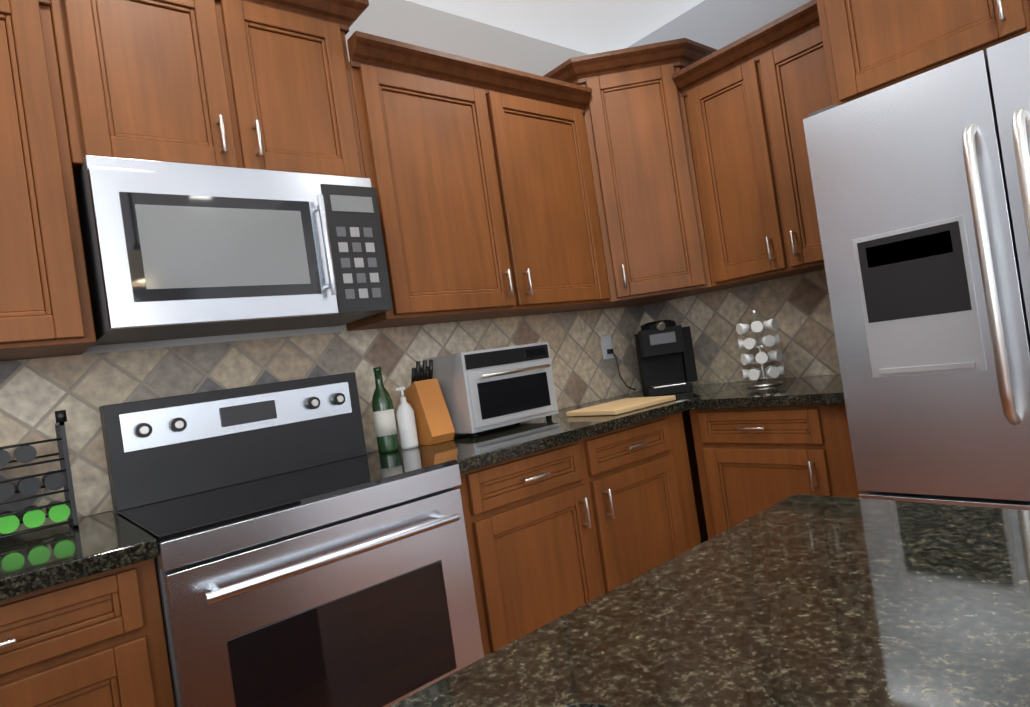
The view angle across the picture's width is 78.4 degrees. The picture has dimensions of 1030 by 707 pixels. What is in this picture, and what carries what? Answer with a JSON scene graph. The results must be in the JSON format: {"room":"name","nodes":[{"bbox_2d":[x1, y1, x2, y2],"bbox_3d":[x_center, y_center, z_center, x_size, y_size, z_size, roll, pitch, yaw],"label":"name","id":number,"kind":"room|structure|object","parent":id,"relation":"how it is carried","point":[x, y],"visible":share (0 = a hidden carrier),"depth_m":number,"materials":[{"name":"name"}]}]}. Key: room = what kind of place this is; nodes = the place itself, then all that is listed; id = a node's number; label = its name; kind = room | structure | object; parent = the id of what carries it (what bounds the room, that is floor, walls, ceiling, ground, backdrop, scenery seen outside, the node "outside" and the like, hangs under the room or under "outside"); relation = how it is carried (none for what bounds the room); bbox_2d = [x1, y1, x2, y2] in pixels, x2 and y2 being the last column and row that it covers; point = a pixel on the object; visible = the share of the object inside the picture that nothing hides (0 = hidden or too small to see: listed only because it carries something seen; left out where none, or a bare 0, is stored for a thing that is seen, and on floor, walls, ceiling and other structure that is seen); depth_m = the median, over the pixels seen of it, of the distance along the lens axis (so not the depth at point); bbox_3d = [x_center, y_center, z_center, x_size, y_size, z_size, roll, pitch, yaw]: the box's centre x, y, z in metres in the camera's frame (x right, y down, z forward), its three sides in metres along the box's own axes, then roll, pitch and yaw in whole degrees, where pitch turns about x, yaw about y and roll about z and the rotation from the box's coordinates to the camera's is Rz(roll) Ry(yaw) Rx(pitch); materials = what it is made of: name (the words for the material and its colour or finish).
{"room":"kitchen","nodes":[
{"label":"kitchen","id":0,"kind":"room"},
{"bbox_2d":[1,0,640,533],"bbox_3d":[-2.328,0.152,0.959,8.120,2.740,0.100,-8,-1,-40],"label":"wall","id":1,"kind":"structure","parent":0,"point":[417,24],"depth_m":2.74,"materials":[{"name":"white paint"}]},
{"bbox_2d":[0,0,95,361],"bbox_3d":[-1.638,-0.386,1.320,1.158,0.874,0.326,-8,-1,-40],"label":"upper cabinet","id":2,"kind":"object","parent":1,"relation":"attached to","point":[46,308],"depth_m":1.52,"materials":[{"name":"brown wood"}]},
{"bbox_2d":[60,0,375,187],"bbox_3d":[-0.932,-0.774,1.957,0.810,0.541,0.326,-8,-1,-40],"label":"upper cabinet","id":3,"kind":"object","parent":1,"relation":"attached to","point":[273,85],"depth_m":1.81,"materials":[{"name":"brown wood"}]},
{"bbox_2d":[75,155,392,345],"bbox_3d":[-0.824,-0.296,1.906,0.768,0.430,0.446,-8,-1,-40],"label":"microwave","id":4,"kind":"object","parent":3,"relation":"attached to","point":[172,250],"visible":0.96,"depth_m":1.72,"materials":[{"name":"silver metal"}]},
{"bbox_2d":[0,305,647,535],"bbox_3d":[-0.672,0.154,2.263,3.730,0.454,0.011,-8,-1,-40],"label":"tile backsplash","id":5,"kind":"structure","parent":1,"relation":"attached to","point":[35,394],"depth_m":2.11,"materials":[{"name":"beige tile"}]},
{"bbox_2d":[601,336,635,390],"bbox_3d":[0.526,0.052,3.210,0.118,0.296,0.082,-8,-1,-40],"label":"electrical outlet","id":6,"kind":"object","parent":5,"relation":"attached to","point":[607,348],"visible":0.98,"depth_m":3.21,"materials":[{"name":"white plastic"}]},
{"bbox_2d":[346,52,615,330],"bbox_3d":[-0.152,-0.590,2.582,1.133,0.874,0.326,-8,-1,-40],"label":"upper cabinet","id":7,"kind":"object","parent":1,"relation":"attached to","point":[488,194],"depth_m":2.40,"materials":[{"name":"brown wood"}]},
{"bbox_2d":[544,44,727,309],"bbox_3d":[0.595,-0.765,3.036,0.617,1.014,0.616,-8,-1,-40],"label":"upper cabinet","id":8,"kind":"object","parent":1,"relation":"attached to","point":[648,174],"depth_m":2.81,"materials":[{"name":"brown wood"}]},
{"bbox_2d":[407,0,703,53],"bbox_3d":[-0.182,-1.609,-1.851,8.120,0.080,7.480,-8,-1,-40],"label":"ceiling","id":9,"kind":"structure","parent":0,"point":[592,26],"depth_m":3.01,"materials":[{"name":"white paint"}]},
{"bbox_2d":[627,0,837,384],"bbox_3d":[3.091,-0.636,0.680,0.100,2.740,7.380,-8,-1,-40],"label":"wall","id":10,"kind":"structure","parent":0,"point":[717,24],"depth_m":2.96,"materials":[{"name":"white paint"}]},
{"bbox_2d":[644,269,840,384],"bbox_3d":[1.165,-0.106,2.946,0.011,0.454,1.290,-8,-1,-40],"label":"tile backsplash","id":11,"kind":"structure","parent":10,"relation":"attached to","point":[800,306],"depth_m":2.94,"materials":[{"name":"beige tile"}]},
{"bbox_2d":[680,24,824,287],"bbox_3d":[1.144,-0.778,2.621,0.317,0.874,0.715,-8,-1,-40],"label":"upper cabinet","id":12,"kind":"object","parent":10,"relation":"attached to","point":[744,117],"depth_m":2.57,"materials":[{"name":"brown wood"}]},
{"bbox_2d":[808,0,1029,107],"bbox_3d":[1.542,-1.168,1.855,0.617,0.590,1.035,-8,-1,-40],"label":"upper cabinet","id":13,"kind":"object","parent":10,"relation":"attached to","point":[863,47],"depth_m":1.90,"materials":[{"name":"brown wood"}]},
{"bbox_3d":[0.222,1.182,-1.877,8.120,0.080,7.480,-8,-1,-40],"label":"floor","id":14,"kind":"structure","parent":0,"visible":0},
{"bbox_2d":[0,562,174,706],"bbox_3d":[-1.343,0.955,1.201,1.173,0.874,0.617,-8,-1,-40],"label":"base cabinet","id":15,"kind":"object","parent":14,"relation":"on","point":[100,641],"depth_m":1.26,"materials":[{"name":"brown wood"}]},
{"bbox_2d":[0,511,158,601],"bbox_3d":[-1.399,0.500,1.193,1.176,0.039,0.647,-8,-1,-40],"label":"countertop","id":16,"kind":"structure","parent":15,"relation":"on","point":[105,542],"depth_m":1.31,"materials":[{"name":"black stone"}]},
{"bbox_2d":[0,410,78,538],"bbox_3d":[-1.317,0.319,1.539,0.388,0.300,0.167,-8,-1,-40],"label":"spice rack","id":17,"kind":"object","parent":16,"relation":"on","point":[35,516],"visible":1,"depth_m":1.57,"materials":[{"name":"black plastic"}]},
{"bbox_2d":[99,372,483,706],"bbox_3d":[-0.593,0.679,1.782,0.762,1.215,0.704,-8,-1,-40],"label":"range","id":18,"kind":"object","parent":14,"relation":"on","point":[311,552],"visible":0.98,"depth_m":1.63,"materials":[{"name":"silver metal"}]},
{"bbox_2d":[452,410,707,656],"bbox_3d":[0.127,0.753,2.450,1.165,0.874,0.617,-8,-1,-40],"label":"base cabinet","id":19,"kind":"object","parent":14,"relation":"on","point":[564,514],"depth_m":2.14,"materials":[{"name":"brown wood"}]},
{"bbox_2d":[367,380,762,473],"bbox_3d":[0.304,0.266,2.641,1.783,0.039,0.647,-8,-1,-40],"label":"countertop","id":20,"kind":"structure","parent":19,"relation":"on","point":[491,447],"depth_m":2.23,"materials":[{"name":"black stone"}]},
{"bbox_2d":[372,367,398,453],"bbox_3d":[-0.475,0.201,2.272,0.076,0.305,0.076,-8,-1,-40],"label":"wine bottle","id":21,"kind":"object","parent":20,"relation":"on","point":[384,422],"visible":1,"depth_m":2.24,"materials":[{"name":"green glass"}]},
{"bbox_2d":[393,387,417,448],"bbox_3d":[-0.397,0.232,2.294,0.064,0.222,0.063,-8,-1,-40],"label":"soap bottle","id":22,"kind":"object","parent":20,"relation":"on","point":[407,426],"visible":1,"depth_m":2.27,"materials":[{"name":"white plastic"}]},
{"bbox_2d":[405,359,454,444],"bbox_3d":[-0.324,0.179,2.355,0.100,0.308,0.150,-8,-1,-40],"label":"knife block","id":23,"kind":"object","parent":20,"relation":"on","point":[425,400],"visible":0.98,"depth_m":2.33,"materials":[{"name":"orange wood"}]},
{"bbox_2d":[423,342,558,436],"bbox_3d":[-0.078,0.141,2.525,0.440,0.315,0.310,-8,-1,-40],"label":"toaster oven","id":24,"kind":"object","parent":20,"relation":"on","point":[486,389],"visible":0.85,"depth_m":2.40,"materials":[{"name":"silver metal"}]},
{"bbox_2d":[566,395,675,416],"bbox_3d":[0.439,0.216,2.605,0.380,0.020,0.270,-8,-1,-40],"label":"cutting board","id":25,"kind":"object","parent":20,"relation":"on","point":[620,406],"visible":0.96,"depth_m":2.54,"materials":[{"name":"brown wood"}]},
{"bbox_2d":[634,320,697,396],"bbox_3d":[0.736,0.012,3.063,0.250,0.347,0.288,-8,-1,5],"label":"coffee maker","id":26,"kind":"object","parent":20,"relation":"on","point":[665,356],"visible":0.98,"depth_m":3.03,"materials":[{"name":"black plastic"},{"name":"brushed nickel"}]},
{"bbox_2d":[688,406,862,538],"bbox_3d":[1.221,0.595,2.520,0.617,0.874,0.700,-8,-1,-40],"label":"base cabinet","id":27,"kind":"object","parent":14,"relation":"on","point":[748,462],"depth_m":2.36,"materials":[{"name":"brown wood"}]},
{"bbox_2d":[688,374,844,409],"bbox_3d":[1.155,0.142,2.501,0.647,0.039,0.671,-8,-1,-40],"label":"countertop","id":28,"kind":"structure","parent":27,"relation":"on","point":[826,390],"depth_m":2.39,"materials":[{"name":"black stone"}]},
{"bbox_2d":[736,309,784,387],"bbox_3d":[1.047,-0.027,2.704,0.167,0.328,0.167,-8,-1,-40],"label":"pod carousel","id":29,"kind":"object","parent":28,"relation":"on","point":[761,358],"visible":1,"depth_m":2.66,"materials":[{"name":"silver metal"}]},
{"bbox_2d":[803,32,1029,509],"bbox_3d":[1.566,0.078,1.791,0.869,1.785,0.913,-8,-1,-40],"label":"refrigerator","id":30,"kind":"object","parent":14,"relation":"on","point":[921,186],"visible":0.75,"depth_m":1.69,"materials":[{"name":"silver metal"}]},
{"bbox_3d":[0.041,0.755,-0.060,2.068,0.849,0.875,-8,-1,-40],"label":"kitchen island","id":31,"kind":"object","parent":14,"relation":"on","visible":0},
{"bbox_2d":[389,494,1029,706],"bbox_3d":[-0.022,0.416,-0.029,2.172,0.242,0.995,-8,-1,-40],"label":"kitchen island","id":32,"kind":"object","parent":31,"relation":"on","point":[803,600],"visible":1,"depth_m":0.61,"materials":[{"name":"stone"}]}
]}

